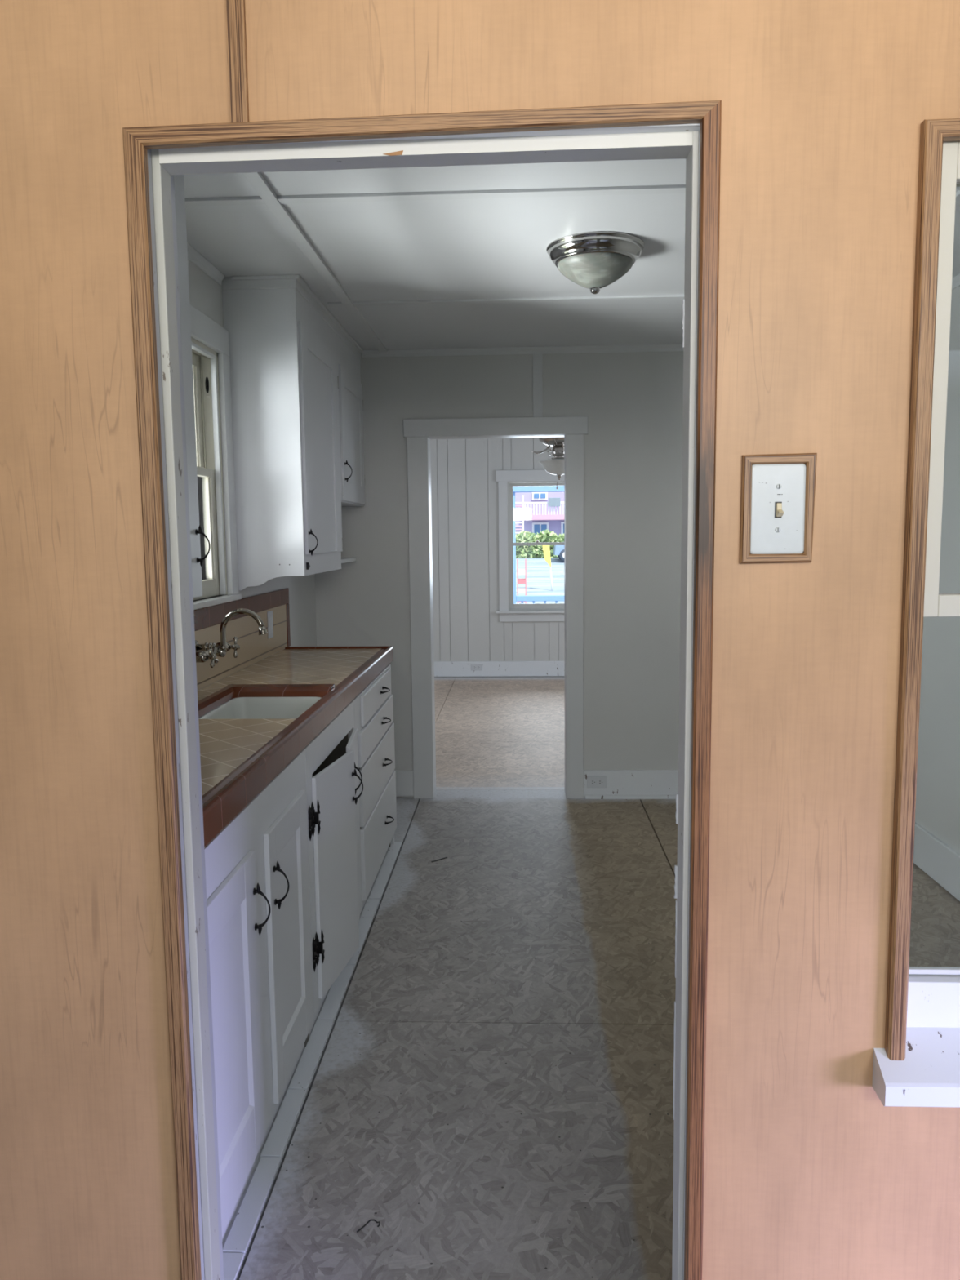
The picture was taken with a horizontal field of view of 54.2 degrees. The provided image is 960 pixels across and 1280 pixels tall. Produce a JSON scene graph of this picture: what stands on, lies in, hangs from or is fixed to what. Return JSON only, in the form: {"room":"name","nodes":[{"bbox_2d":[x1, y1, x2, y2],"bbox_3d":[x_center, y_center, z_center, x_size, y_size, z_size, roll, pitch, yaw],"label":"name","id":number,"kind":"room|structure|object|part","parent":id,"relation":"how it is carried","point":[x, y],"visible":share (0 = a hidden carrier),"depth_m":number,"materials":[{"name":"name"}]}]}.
{"room":"enclosed porch","nodes":[
{"label":"enclosed porch","id":0,"kind":"room"},
{"bbox_2d":[187,258,316,684],"bbox_3d":[-1.047,-0.187,3.363,0.140,2.650,3.809,0,6,2],"label":"wall","id":1,"kind":"structure","parent":0,"point":[205,293],"depth_m":4.41,"materials":[{"name":"white paint"}]},
{"bbox_2d":[173,174,210,597],"bbox_3d":[-0.878,-0.574,1.933,0.327,1.139,0.993,0,6,2],"label":"upper cabinet","id":2,"kind":"object","parent":1,"relation":"attached to","point":[181,233],"visible":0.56,"depth_m":2.36,"materials":[{"name":"white wood"}]},
{"bbox_3d":[-0.771,-0.601,1.917,0.018,1.084,0.975,0,6,2],"label":"frame","id":3,"kind":"part","parent":2,"relation":"part of","materials":[{"name":"white wood"}]},
{"bbox_3d":[-0.881,-0.628,2.418,0.280,1.139,0.018,0,6,2],"label":"panel","id":4,"kind":"part","parent":2,"relation":"part of","materials":[{"name":"white wood"}]},
{"bbox_3d":[-0.710,-0.241,2.405,0.036,0.106,0.015,0,6,2],"label":"handle","id":5,"kind":"part","parent":2,"relation":"part of","materials":[{"name":"black metal"}]},
{"bbox_2d":[189,304,241,609],"bbox_3d":[-1.050,-0.602,3.040,0.188,1.018,1.173,0,6,2],"label":"window","id":6,"kind":"structure","parent":1,"relation":"in","point":[206,375],"depth_m":3.50,"materials":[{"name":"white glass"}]},
{"bbox_3d":[-1.073,-0.774,3.018,0.030,0.450,0.982,0,6,2],"label":"sash","id":7,"kind":"part","parent":6,"relation":"part of","materials":[{"name":"white wood"}]},
{"bbox_3d":[-1.030,-0.367,3.061,0.004,0.386,0.900,0,6,2],"label":"pane","id":8,"kind":"part","parent":6,"relation":"part of","materials":[{"name":"clear glass"}]},
{"bbox_3d":[-1.030,-0.352,3.063,0.030,0.468,0.982,0,6,2],"label":"sash","id":9,"kind":"part","parent":6,"relation":"part of","materials":[{"name":"white wood"}]},
{"bbox_3d":[-1.016,-0.954,3.491,0.022,0.095,0.003,0,6,2],"label":"pulley plate","id":10,"kind":"part","parent":6,"relation":"part of","materials":[{"name":"metal"}]},
{"bbox_3d":[-0.989,-1.061,2.986,0.020,0.095,1.173,0,6,2],"label":"head casing","id":11,"kind":"part","parent":6,"relation":"part of","materials":[{"name":"white wood"}]},
{"bbox_3d":[-0.961,-0.626,3.583,0.020,0.902,0.083,0,6,2],"label":"casing","id":12,"kind":"part","parent":6,"relation":"part of","materials":[{"name":"white wood"}]},
{"bbox_2d":[193,587,290,690],"bbox_3d":[-0.984,0.058,3.008,0.012,0.280,3.017,0,6,2],"label":"backsplash","id":13,"kind":"structure","parent":1,"relation":"attached to","point":[255,647],"depth_m":3.75,"materials":[{"name":"tile"}]},
{"bbox_2d":[195,608,267,667],"bbox_3d":[-0.836,-0.015,3.067,0.285,0.177,0.298,0,6,2],"label":"kitchen faucet","id":14,"kind":"object","parent":13,"relation":"attached to","point":[212,651],"visible":0.87,"depth_m":3.05,"materials":[{"name":"silver metal"}]},
{"bbox_3d":[-0.848,0.054,2.958,0.034,0.064,0.064,0,6,2],"label":"cross handle","id":15,"kind":"part","parent":14,"relation":"part of","materials":[{"name":"silver metal"}]},
{"bbox_3d":[-0.839,0.024,3.186,0.034,0.072,0.072,0,6,2],"label":"cross handle","id":16,"kind":"part","parent":14,"relation":"part of","materials":[{"name":"silver metal"}]},
{"bbox_3d":[-0.784,-0.024,3.062,0.181,0.160,0.034,0,6,2],"label":"spout","id":17,"kind":"part","parent":14,"relation":"part of","materials":[{"name":"silver metal"}]},
{"bbox_2d":[266,610,273,639],"bbox_3d":[-0.929,-0.068,4.152,0.008,0.120,0.073,0,6,2],"label":"outlet","id":18,"kind":"object","parent":13,"relation":"attached to","point":[269,614],"visible":1,"depth_m":4.14,"materials":[{"name":"white plastic"}]},
{"bbox_2d":[270,616,272,632],"bbox_3d":[-0.926,-0.068,4.152,0.002,0.072,0.027,0,6,2],"label":"receptacle","id":19,"kind":"object","parent":18,"relation":"attached to","point":[271,617],"depth_m":4.15,"materials":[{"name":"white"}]},
{"bbox_2d":[222,288,342,590],"bbox_3d":[-0.791,-0.803,3.982,0.327,1.139,0.762,0,6,2],"label":"upper cabinet","id":20,"kind":"object","parent":1,"relation":"attached to","point":[284,378],"visible":0.99,"depth_m":3.63,"materials":[{"name":"white wood"}]},
{"bbox_3d":[-0.830,-0.762,3.615,0.280,1.139,0.018,0,6,2],"label":"panel","id":21,"kind":"part","parent":20,"relation":"part of","materials":[{"name":"white wood"}]},
{"bbox_3d":[-0.655,-0.385,3.686,0.036,0.106,0.015,0,6,2],"label":"handle","id":22,"kind":"part","parent":20,"relation":"part of","materials":[{"name":"black metal"}]},
{"bbox_3d":[-0.683,-0.832,3.983,0.018,1.084,0.742,0,6,2],"label":"frame","id":23,"kind":"part","parent":20,"relation":"part of","materials":[{"name":"white wood"}]},
{"bbox_3d":[-0.669,-0.817,3.983,0.011,0.889,0.715,0,6,2],"label":"door","id":24,"kind":"part","parent":20,"relation":"part of","materials":[{"name":"white wood"}]},
{"bbox_2d":[222,275,363,359],"bbox_3d":[-0.843,-1.307,3.167,0.300,0.045,3.648,0,6,2],"label":"trim","id":25,"kind":"structure","parent":1,"relation":"attached to","point":[265,282],"depth_m":3.54,"materials":[{"name":"white wood"}]},
{"bbox_2d":[341,557,356,563],"bbox_3d":[-0.792,-0.395,4.684,0.258,0.021,0.538,0,6,2],"label":"wall shelf","id":26,"kind":"object","parent":1,"relation":"attached to","point":[344,560],"visible":0.24,"depth_m":4.73,"materials":[{"name":"white wood"}]},
{"bbox_2d":[334,332,364,506],"bbox_3d":[-0.762,-1.067,4.682,0.327,0.770,0.687,0,6,2],"label":"upper cabinet","id":27,"kind":"object","parent":1,"relation":"attached to","point":[350,387],"visible":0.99,"depth_m":4.65,"materials":[{"name":"white wood"}]},
{"bbox_3d":[-0.625,-0.802,4.456,0.036,0.106,0.015,0,6,2],"label":"handle","id":28,"kind":"part","parent":27,"relation":"part of","materials":[{"name":"black metal"}]},
{"bbox_3d":[-0.639,-1.008,4.703,0.011,0.630,0.600,0,6,2],"label":"door","id":29,"kind":"part","parent":27,"relation":"part of","materials":[{"name":"white wood"}]},
{"bbox_2d":[0,0,959,1279],"bbox_3d":[0.156,-0.036,1.302,5.000,2.720,0.006,0,6,2],"label":"wall","id":30,"kind":"structure","parent":0,"point":[808,1175],"depth_m":1.30,"materials":[{"name":"brown wood"}]},
{"bbox_2d":[225,0,248,122],"bbox_3d":[-0.322,-0.994,1.208,0.024,0.626,0.008,0,6,2],"label":"trim","id":31,"kind":"structure","parent":30,"relation":"attached to","point":[235,14],"depth_m":1.23,"materials":[{"name":"brown wood"}]},
{"bbox_2d":[738,453,817,563],"bbox_3d":[0.403,-0.177,1.263,0.099,0.147,0.020,0,6,2],"label":"light switch","id":32,"kind":"object","parent":30,"relation":"attached to","point":[777,495],"visible":1,"depth_m":1.26,"materials":[{"name":"white plastic"}]},
{"bbox_3d":[0.360,-0.177,1.269,0.014,0.146,0.010,0,6,2],"label":"frame","id":33,"kind":"part","parent":32,"relation":"part of","materials":[{"name":"brown wood"}]},
{"bbox_3d":[0.402,-0.111,1.275,0.096,0.012,0.010,0,6,2],"label":"frame","id":34,"kind":"part","parent":32,"relation":"part of","materials":[{"name":"brown wood"}]},
{"bbox_2d":[750,463,805,554],"bbox_3d":[0.403,-0.177,1.269,0.074,0.122,0.006,0,6,2],"label":"switch plate","id":35,"kind":"object","parent":32,"relation":"attached to","point":[777,491],"depth_m":1.27,"materials":[{"name":"white plastic"}]},
{"bbox_3d":[0.403,-0.244,1.260,0.098,0.014,0.010,0,6,2],"label":"frame","id":36,"kind":"part","parent":32,"relation":"part of","materials":[{"name":"brown wood"}]},
{"bbox_3d":[0.446,-0.178,1.265,0.014,0.146,0.010,0,6,2],"label":"frame","id":37,"kind":"part","parent":32,"relation":"part of","materials":[{"name":"brown wood"}]},
{"bbox_2d":[314,351,683,799],"bbox_3d":[0.519,-0.330,5.118,2.840,2.450,0.120,0,6,2],"label":"wall","id":38,"kind":"structure","parent":0,"point":[632,402],"depth_m":5.03,"materials":[{"name":"white paint"}]},
{"bbox_2d":[395,770,413,795],"bbox_3d":[-0.629,0.798,5.224,0.522,0.145,0.016,0,6,2],"label":"baseboard","id":39,"kind":"structure","parent":38,"relation":"attached to","point":[404,779],"depth_m":5.21,"materials":[{"name":"white wood"}]},
{"bbox_2d":[403,416,587,798],"bbox_3d":[0.095,-0.158,5.152,0.981,2.070,0.165,0,6,2],"label":"door frame","id":40,"kind":"structure","parent":38,"relation":"in","point":[418,433],"depth_m":5.06,"materials":[{"name":"grey wood"}]},
{"bbox_3d":[-0.323,-0.101,5.109,0.111,1.976,0.020,0,6,2],"label":"casing","id":41,"kind":"part","parent":40,"relation":"part of","materials":[{"name":"white wood"}]},
{"bbox_3d":[0.081,-1.131,4.973,0.976,0.092,0.025,0,6,2],"label":"head casing","id":42,"kind":"part","parent":40,"relation":"part of","materials":[{"name":"white wood"}]},
{"bbox_3d":[0.099,-0.161,5.225,0.930,2.060,0.020,0,6,2],"label":"casing","id":43,"kind":"part","parent":40,"relation":"part of","materials":[{"name":"white wood"}]},
{"bbox_3d":[0.512,-0.107,5.073,0.096,1.976,0.020,0,6,2],"label":"casing","id":44,"kind":"part","parent":40,"relation":"part of","materials":[{"name":"white wood"}]},
{"bbox_2d":[533,353,542,417],"bbox_3d":[0.305,-1.344,4.950,0.050,0.326,0.005,0,6,2],"label":"trim","id":45,"kind":"structure","parent":38,"relation":"attached to","point":[537,358],"depth_m":4.95,"materials":[{"name":"white wood"}]},
{"bbox_2d":[586,776,606,787],"bbox_3d":[0.643,0.782,5.157,0.106,0.068,0.008,0,6,2],"label":"wall outlet","id":46,"kind":"object","parent":38,"relation":"attached to","point":[592,781],"visible":1,"depth_m":5.15,"materials":[{"name":"white plastic"}]},
{"bbox_2d":[591,779,595,784],"bbox_3d":[0.623,0.782,5.156,0.026,0.026,0.003,0,6,2],"label":"receptacle","id":47,"kind":"object","parent":46,"relation":"attached to","point":[593,781],"depth_m":5.15,"materials":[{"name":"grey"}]},
{"bbox_2d":[598,779,603,784],"bbox_3d":[0.663,0.782,5.154,0.026,0.026,0.003,0,6,2],"label":"receptacle","id":48,"kind":"object","parent":46,"relation":"attached to","point":[600,781],"depth_m":5.15,"materials":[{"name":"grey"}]},
{"bbox_2d":[585,795,675,799],"bbox_3d":[1.003,0.862,5.148,0.850,0.022,0.012,0,6,2],"label":"trim","id":49,"kind":"structure","parent":38,"relation":"attached to","point":[587,797],"depth_m":5.15,"materials":[{"name":"white wood"}]},
{"bbox_2d":[583,769,678,795],"bbox_3d":[1.259,0.786,5.143,1.378,0.145,0.016,0,6,2],"label":"baseboard","id":50,"kind":"structure","parent":38,"relation":"attached to","point":[619,782],"depth_m":5.15,"materials":[{"name":"white wood"}]},
{"bbox_2d":[955,190,959,207],"bbox_3d":[1.426,-1.338,3.063,0.042,0.012,3.660,0,6,2],"label":"trim","id":51,"kind":"structure","parent":38,"relation":"attached to","point":[957,193],"depth_m":2.75,"materials":[{"name":"white wood"}]},
{"bbox_2d":[436,437,564,676],"bbox_3d":[0.407,-0.895,9.564,5.400,2.650,0.135,0,6,2],"label":"wall","id":52,"kind":"structure","parent":0,"point":[533,437],"depth_m":9.55,"materials":[{"name":"white wood"}]},
{"bbox_2d":[471,663,482,670],"bbox_3d":[-0.034,0.279,9.611,0.118,0.068,0.008,0,6,2],"label":"wall outlet","id":53,"kind":"object","parent":52,"relation":"attached to","point":[473,666],"visible":1,"depth_m":9.61,"materials":[{"name":"white plastic"}]},
{"bbox_2d":[430,437,564,677],"bbox_3d":[0.404,-0.827,9.496,5.397,2.430,0.015,0,6,2],"label":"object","id":54,"kind":"structure","parent":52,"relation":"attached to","point":[473,490],"depth_m":9.51,"materials":[{"name":"white wood"}]},
{"bbox_2d":[434,661,564,676],"bbox_3d":[0.416,0.295,9.605,5.200,0.155,0.016,0,6,2],"label":"baseboard","id":55,"kind":"structure","parent":52,"relation":"attached to","point":[443,668],"depth_m":9.61,"materials":[{"name":"white wood"}]},
{"bbox_2d":[496,469,564,622],"bbox_3d":[0.734,-0.952,9.508,1.150,1.523,0.205,0,6,2],"label":"window","id":56,"kind":"structure","parent":52,"relation":"in","point":[508,611],"depth_m":9.50,"materials":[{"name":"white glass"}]},
{"bbox_3d":[0.236,-0.943,9.472,0.089,1.301,0.020,0,6,2],"label":"casing","id":57,"kind":"part","parent":56,"relation":"part of","materials":[{"name":"white wood"}]},
{"bbox_3d":[0.723,-1.647,9.370,1.127,0.110,0.025,0,6,2],"label":"head casing","id":58,"kind":"part","parent":56,"relation":"part of","materials":[{"name":"white wood"}]},
{"bbox_3d":[0.732,-1.280,9.520,0.872,0.627,0.028,0,6,2],"label":"sash","id":59,"kind":"part","parent":56,"relation":"part of","materials":[{"name":"white wood"}]},
{"bbox_3d":[0.737,-0.657,9.554,0.872,0.672,0.030,0,6,2],"label":"sash","id":60,"kind":"part","parent":56,"relation":"part of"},
{"bbox_2d":[183,158,959,350],"bbox_3d":[0.417,-1.383,3.156,3.100,0.080,3.789,0,6,2],"label":"ceiling","id":61,"kind":"structure","parent":0,"point":[475,248],"depth_m":3.18,"materials":[{"name":"white paint"}]},
{"bbox_2d":[242,172,386,352],"bbox_3d":[-0.587,-1.325,3.150,0.042,0.012,3.660,0,6,2],"label":"trim","id":62,"kind":"structure","parent":61,"relation":"attached to","point":[256,180],"depth_m":3.16,"materials":[{"name":"white wood"}]},
{"bbox_2d":[184,184,685,306],"bbox_3d":[0.434,-1.354,3.293,2.840,0.009,1.277,0,6,2],"label":"trim","id":63,"kind":"structure","parent":61,"relation":"attached to","point":[680,188],"depth_m":2.71,"materials":[{"name":"white wood"}]},
{"bbox_2d":[546,231,644,294],"bbox_3d":[0.396,-1.271,3.225,0.336,0.157,0.336,0,6,2],"label":"ceiling light","id":64,"kind":"object","parent":61,"relation":"attached to","point":[593,261],"visible":1,"depth_m":3.13,"materials":[{"name":"silver metal"}]},
{"bbox_3d":[0.396,-1.256,3.227,0.257,0.088,0.257,0,6,2],"label":"lamp shade","id":65,"kind":"part","parent":64,"relation":"part of","materials":[{"name":"white glass"}]},
{"bbox_2d":[222,676,959,1279],"bbox_3d":[0.248,0.859,5.625,5.400,0.060,8.200,0,6,2],"label":"floor","id":66,"kind":"structure","parent":0,"point":[491,1086],"depth_m":2.69,"materials":[{"name":"grey tile"}]},
{"bbox_2d":[204,749,313,1242],"bbox_3d":[-0.737,0.795,2.119,0.565,0.866,1.088,0,6,2],"label":"base cabinet","id":67,"kind":"object","parent":66,"relation":"on","point":[258,895],"visible":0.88,"depth_m":2.07,"materials":[{"name":"white wood"}]},
{"bbox_3d":[-0.506,0.818,1.891,0.013,0.667,0.421,0,6,2],"label":"door","id":68,"kind":"part","parent":67,"relation":"part of","materials":[{"name":"white wood"}]},
{"bbox_3d":[-0.476,0.590,2.052,0.036,0.120,0.015,0,6,2],"label":"handle","id":69,"kind":"part","parent":67,"relation":"part of","materials":[{"name":"black metal"}]},
{"bbox_3d":[-0.469,0.581,2.218,0.036,0.120,0.015,0,6,2],"label":"handle","id":70,"kind":"part","parent":67,"relation":"part of","materials":[{"name":"black metal"}]},
{"bbox_3d":[-0.485,0.761,2.399,0.013,0.667,0.382,0,6,2],"label":"door","id":71,"kind":"part","parent":67,"relation":"part of","materials":[{"name":"white wood"}]},
{"bbox_2d":[197,645,393,847],"bbox_3d":[-0.725,0.227,2.968,0.510,0.072,2.922,0,6,2],"label":"countertop","id":72,"kind":"structure","parent":67,"relation":"on","point":[239,757],"depth_m":2.70,"materials":[{"name":"tile"}]},
{"bbox_2d":[198,697,320,719],"bbox_3d":[-0.684,0.307,2.957,0.310,0.182,0.442,0,6,2],"label":"sink","id":73,"kind":"object","parent":72,"relation":"in","point":[240,708],"visible":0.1,"depth_m":3.15,"materials":[{"name":"grey ceramic"}]},
{"bbox_2d":[222,842,401,1279],"bbox_3d":[-0.455,1.118,3.065,0.052,0.008,2.796,0,6,2],"label":"trim","id":74,"kind":"structure","parent":66,"relation":"on","point":[237,1241],"depth_m":2.39,"materials":[{"name":"paint"}]},
{"bbox_2d":[303,700,363,1040],"bbox_3d":[-0.675,0.692,3.042,0.610,0.866,0.766,0,6,2],"label":"base cabinet","id":75,"kind":"object","parent":66,"relation":"on","point":[331,758],"visible":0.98,"depth_m":2.85,"materials":[{"name":"white wood"}]},
{"bbox_3d":[-0.440,0.703,2.883,0.013,0.663,0.353,1,6,10],"label":"door","id":76,"kind":"part","parent":75,"relation":"part of","materials":[{"name":"white wood"}]},
{"bbox_3d":[-0.435,0.662,3.251,0.013,0.663,0.300,-1,6,-2],"label":"door","id":77,"kind":"part","parent":75,"relation":"part of","materials":[{"name":"white wood"}]},
{"bbox_3d":[-0.391,0.470,3.001,0.036,0.120,0.015,1,6,10],"label":"handle","id":78,"kind":"part","parent":75,"relation":"part of","materials":[{"name":"black metal"}]},
{"bbox_3d":[-0.408,0.458,3.104,0.036,0.120,0.015,-1,6,-3],"label":"handle","id":79,"kind":"part","parent":75,"relation":"part of","materials":[{"name":"black metal"}]},
{"bbox_2d":[356,1219,380,1232],"bbox_3d":[-0.236,1.234,1.978,0.053,0.010,0.018,-3,7,-20],"label":"wire","id":80,"kind":"object","parent":66,"relation":"on","point":[369,1220],"visible":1,"depth_m":1.98,"materials":[{"name":"black"}]},
{"bbox_2d":[353,663,396,911],"bbox_3d":[-0.658,0.594,3.913,0.570,0.866,0.978,0,6,2],"label":"base cabinet","id":81,"kind":"object","parent":66,"relation":"on","point":[373,707],"visible":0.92,"depth_m":3.76,"materials":[{"name":"white wood"}]},
{"bbox_3d":[-0.423,0.359,3.865,0.014,0.125,0.870,0,6,2],"label":"drawer","id":82,"kind":"part","parent":81,"relation":"part of","materials":[{"name":"white wood"}]},
{"bbox_3d":[-0.425,0.226,3.878,0.012,0.116,0.755,0,6,2],"label":"drawer","id":83,"kind":"part","parent":81,"relation":"part of","materials":[{"name":"white wood"}]},
{"bbox_3d":[-0.420,0.537,3.890,0.016,0.216,0.880,0,6,2],"label":"drawer","id":84,"kind":"part","parent":81,"relation":"part of","materials":[{"name":"white wood"}]},
{"bbox_3d":[-0.417,0.788,3.916,0.018,0.274,0.885,0,6,2],"label":"drawer","id":85,"kind":"part","parent":81,"relation":"part of","materials":[{"name":"white wood"}]},
{"bbox_3d":[-0.398,0.211,3.953,0.036,0.025,0.083,0,6,2],"label":"handle","id":86,"kind":"part","parent":81,"relation":"part of","materials":[{"name":"black metal"}]},
{"bbox_3d":[-0.394,0.341,3.968,0.036,0.025,0.083,0,6,2],"label":"handle","id":87,"kind":"part","parent":81,"relation":"part of","materials":[{"name":"black metal"}]},
{"bbox_3d":[-0.390,0.519,3.987,0.036,0.025,0.083,0,6,2],"label":"handle","id":88,"kind":"part","parent":81,"relation":"part of","materials":[{"name":"black metal"}]},
{"bbox_3d":[-0.385,0.771,4.016,0.036,0.025,0.083,0,6,2],"label":"handle","id":89,"kind":"part","parent":81,"relation":"part of","materials":[{"name":"black metal"}]},
{"bbox_3d":[-0.658,0.541,4.390,0.499,0.866,0.018,0,6,2],"label":"panel","id":90,"kind":"part","parent":81,"relation":"part of","materials":[{"name":"white wood"}]},
{"bbox_2d":[431,857,447,862],"bbox_3d":[-0.182,0.989,4.220,0.089,0.003,0.006,-6,8,-40],"label":"wood splinter","id":91,"kind":"object","parent":66,"relation":"on","point":[444,857],"visible":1,"depth_m":4.22,"materials":[{"name":"brown wood"}]},
{"bbox_2d":[915,285,959,853],"bbox_3d":[1.920,-0.206,3.235,0.120,2.650,3.809,0,6,2],"label":"wall","id":92,"kind":"structure","parent":0,"point":[937,811],"depth_m":3.78,"materials":[{"name":"white paint"}]},
{"bbox_2d":[186,242,959,357],"bbox_3d":[0.426,-1.321,3.107,2.840,0.034,3.660,0,6,2],"label":"trim","id":93,"kind":"structure","parent":92,"relation":"attached to","point":[193,255],"depth_m":4.91,"materials":[{"name":"white wood"}]},
{"bbox_2d":[913,822,959,901],"bbox_3d":[1.862,0.973,3.293,0.016,0.175,3.640,0,6,2],"label":"baseboard","id":94,"kind":"structure","parent":92,"relation":"attached to","point":[933,856],"depth_m":3.84,"materials":[{"name":"white wood"}]},
{"bbox_3d":[0.302,-1.841,7.274,5.440,0.080,4.480,0,6,2],"label":"ceiling","id":95,"kind":"structure","parent":0,"visible":0},
{"bbox_2d":[531,437,564,489],"bbox_3d":[0.591,-1.471,7.167,0.391,0.638,0.402,0,6,2],"label":"ceiling fan","id":96,"kind":"object","parent":95,"relation":"hanging from","point":[554,465],"visible":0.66,"depth_m":7.09,"materials":[{"name":"silver metal"}]},
{"bbox_3d":[0.608,-1.320,7.179,0.324,0.110,0.324,0,6,2],"label":"lamp shade","id":97,"kind":"part","parent":96,"relation":"part of","materials":[{"name":"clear glass"}]},
{"bbox_3d":[0.158,-0.042,1.357,5.000,2.720,0.105,0,6,2],"label":"wall","id":98,"kind":"structure","parent":0,"visible":0},
{"bbox_2d":[122,100,721,1279],"bbox_3d":[-0.066,0.262,1.399,0.965,2.110,0.146,0,6,2],"label":"door frame","id":99,"kind":"structure","parent":98,"relation":"in","point":[691,131],"depth_m":1.30,"materials":[{"name":"brown wood"}]},
{"bbox_3d":[-0.448,0.321,1.356,0.027,2.012,0.016,0,6,2],"label":"oak trim","id":100,"kind":"part","parent":99,"relation":"part of","materials":[{"name":"wood"}]},
{"bbox_3d":[-0.081,-0.675,1.229,0.785,0.034,0.016,0,6,2],"label":"oak trim","id":101,"kind":"part","parent":99,"relation":"part of","materials":[{"name":"wood"}]},
{"bbox_3d":[0.310,0.310,1.323,0.024,2.023,0.016,0,6,2],"label":"oak trim","id":102,"kind":"part","parent":99,"relation":"part of","materials":[{"name":"wood"}]},
{"bbox_2d":[871,118,959,1107],"bbox_3d":[1.009,-0.018,1.296,0.895,1.330,0.159,0,6,2],"label":"window","id":103,"kind":"structure","parent":98,"relation":"in","point":[918,1064],"depth_m":1.27,"materials":[{"name":"brown wood"}]},
{"bbox_3d":[0.588,-0.027,1.273,0.024,1.285,0.016,0,6,2],"label":"oak trim","id":104,"kind":"part","parent":103,"relation":"part of","materials":[{"name":"brown wood"}]},
{"bbox_3d":[1.016,0.604,1.365,0.895,0.079,0.158,0,6,2],"label":"sill","id":105,"kind":"part","parent":103,"relation":"part of","materials":[{"name":"white wood"}]},
{"bbox_3d":[1.011,0.528,1.368,0.805,0.070,0.035,0,6,2],"label":"rail","id":106,"kind":"part","parent":103,"relation":"part of","materials":[{"name":"white wood"}]},
{"bbox_3d":[1.001,-0.345,1.249,0.803,0.623,0.030,0,6,2],"label":"sash","id":107,"kind":"part","parent":103,"relation":"part of","materials":[{"name":"white wood"}]},
{"bbox_3d":[0.998,-0.661,1.185,0.860,0.028,0.016,0,6,2],"label":"oak trim","id":108,"kind":"part","parent":103,"relation":"part of","materials":[{"name":"brown wood"}]},
{"label":"outside","id":109,"kind":"structure","parent":0,"visible":0},
{"bbox_2d":[515,545,564,604],"bbox_3d":[1.475,-3.201,34.678,60.000,3.140,50.300,0,6,2],"label":"street","id":110,"kind":"structure","parent":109,"point":[538,574],"depth_m":23.97,"materials":[{"name":"grey asphalt"}]},
{"bbox_2d":[515,495,524,533],"bbox_3d":[1.448,-4.530,35.638,0.440,1.930,0.300,0,6,2],"label":"staircase","id":111,"kind":"structure","parent":110,"relation":"on","point":[522,502],"depth_m":35.49,"materials":[{"name":"white"}]},
{"bbox_2d":[516,559,526,604],"bbox_3d":[0.674,-0.701,15.101,0.145,1.200,0.200,0,6,2],"label":"rack","id":112,"kind":"object","parent":110,"relation":"on","point":[520,571],"visible":0.44,"depth_m":14.97,"materials":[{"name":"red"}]},
{"bbox_2d":[512,485,564,604],"bbox_3d":[0.982,-0.724,11.258,7.000,2.498,0.160,0,6,2],"label":"frame","id":113,"kind":"object","parent":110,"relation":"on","point":[544,598],"visible":0.13,"depth_m":11.19,"materials":[{"name":"blue paint"}]},
{"bbox_3d":[0.378,-0.641,11.293,0.110,2.338,0.100,0,6,2],"label":"post","id":114,"kind":"part","parent":113,"relation":"part of","materials":[{"name":"blue paint"}]},
{"bbox_3d":[1.958,-0.510,11.241,3.050,0.067,0.060,0,6,2],"label":"rail","id":115,"kind":"part","parent":113,"relation":"part of","materials":[{"name":"blue paint"}]},
{"bbox_2d":[515,492,564,535],"bbox_3d":[7.551,-6.678,40.879,12.350,5.060,8.700,0,6,2],"label":"apartment building","id":116,"kind":"structure","parent":110,"relation":"on","point":[539,516],"depth_m":37.54,"materials":[{"name":"pink"}]},
{"bbox_3d":[2.388,-5.755,37.415,0.460,0.180,0.060,0,6,2],"label":"pane","id":117,"kind":"part","parent":116,"relation":"part of","materials":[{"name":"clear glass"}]},
{"bbox_3d":[2.424,-4.359,37.570,0.500,0.540,0.060,0,6,2],"label":"pane","id":118,"kind":"part","parent":116,"relation":"part of","materials":[{"name":"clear glass"}]},
{"bbox_3d":[7.604,-5.437,36.695,11.900,0.080,0.080,0,6,2],"label":"railing","id":119,"kind":"part","parent":116,"relation":"part of","materials":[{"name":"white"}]},
{"bbox_2d":[548,497,559,506],"bbox_3d":[2.918,-5.413,36.776,0.470,0.340,0.080,0,6,2],"label":"sign","id":120,"kind":"object","parent":116,"relation":"hanging from","point":[552,501],"visible":1,"depth_m":36.73,"materials":[{"name":"blue"}]},
{"bbox_2d":[515,528,564,558],"bbox_3d":[2.074,-3.088,30.542,2.655,1.077,1.103,0,6,2],"label":"hedge","id":121,"kind":"object","parent":110,"relation":"on","point":[536,551],"visible":0.41,"depth_m":30.20,"materials":[{"name":"green plant"}]},
{"bbox_2d":[542,545,552,591],"bbox_3d":[1.513,-1.615,20.956,0.237,1.040,0.102,0,6,2],"label":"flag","id":122,"kind":"object","parent":110,"relation":"on","point":[546,549],"visible":0.81,"depth_m":20.88,"materials":[{"name":"yellow fabric"}]},
{"bbox_2d":[553,545,564,561],"bbox_3d":[4.226,-2.967,28.789,3.900,1.050,1.515,0,6,2],"label":"parked car","id":123,"kind":"object","parent":110,"relation":"on","point":[558,550],"visible":0.16,"depth_m":28.19,"materials":[{"name":"blue"}]}
]}

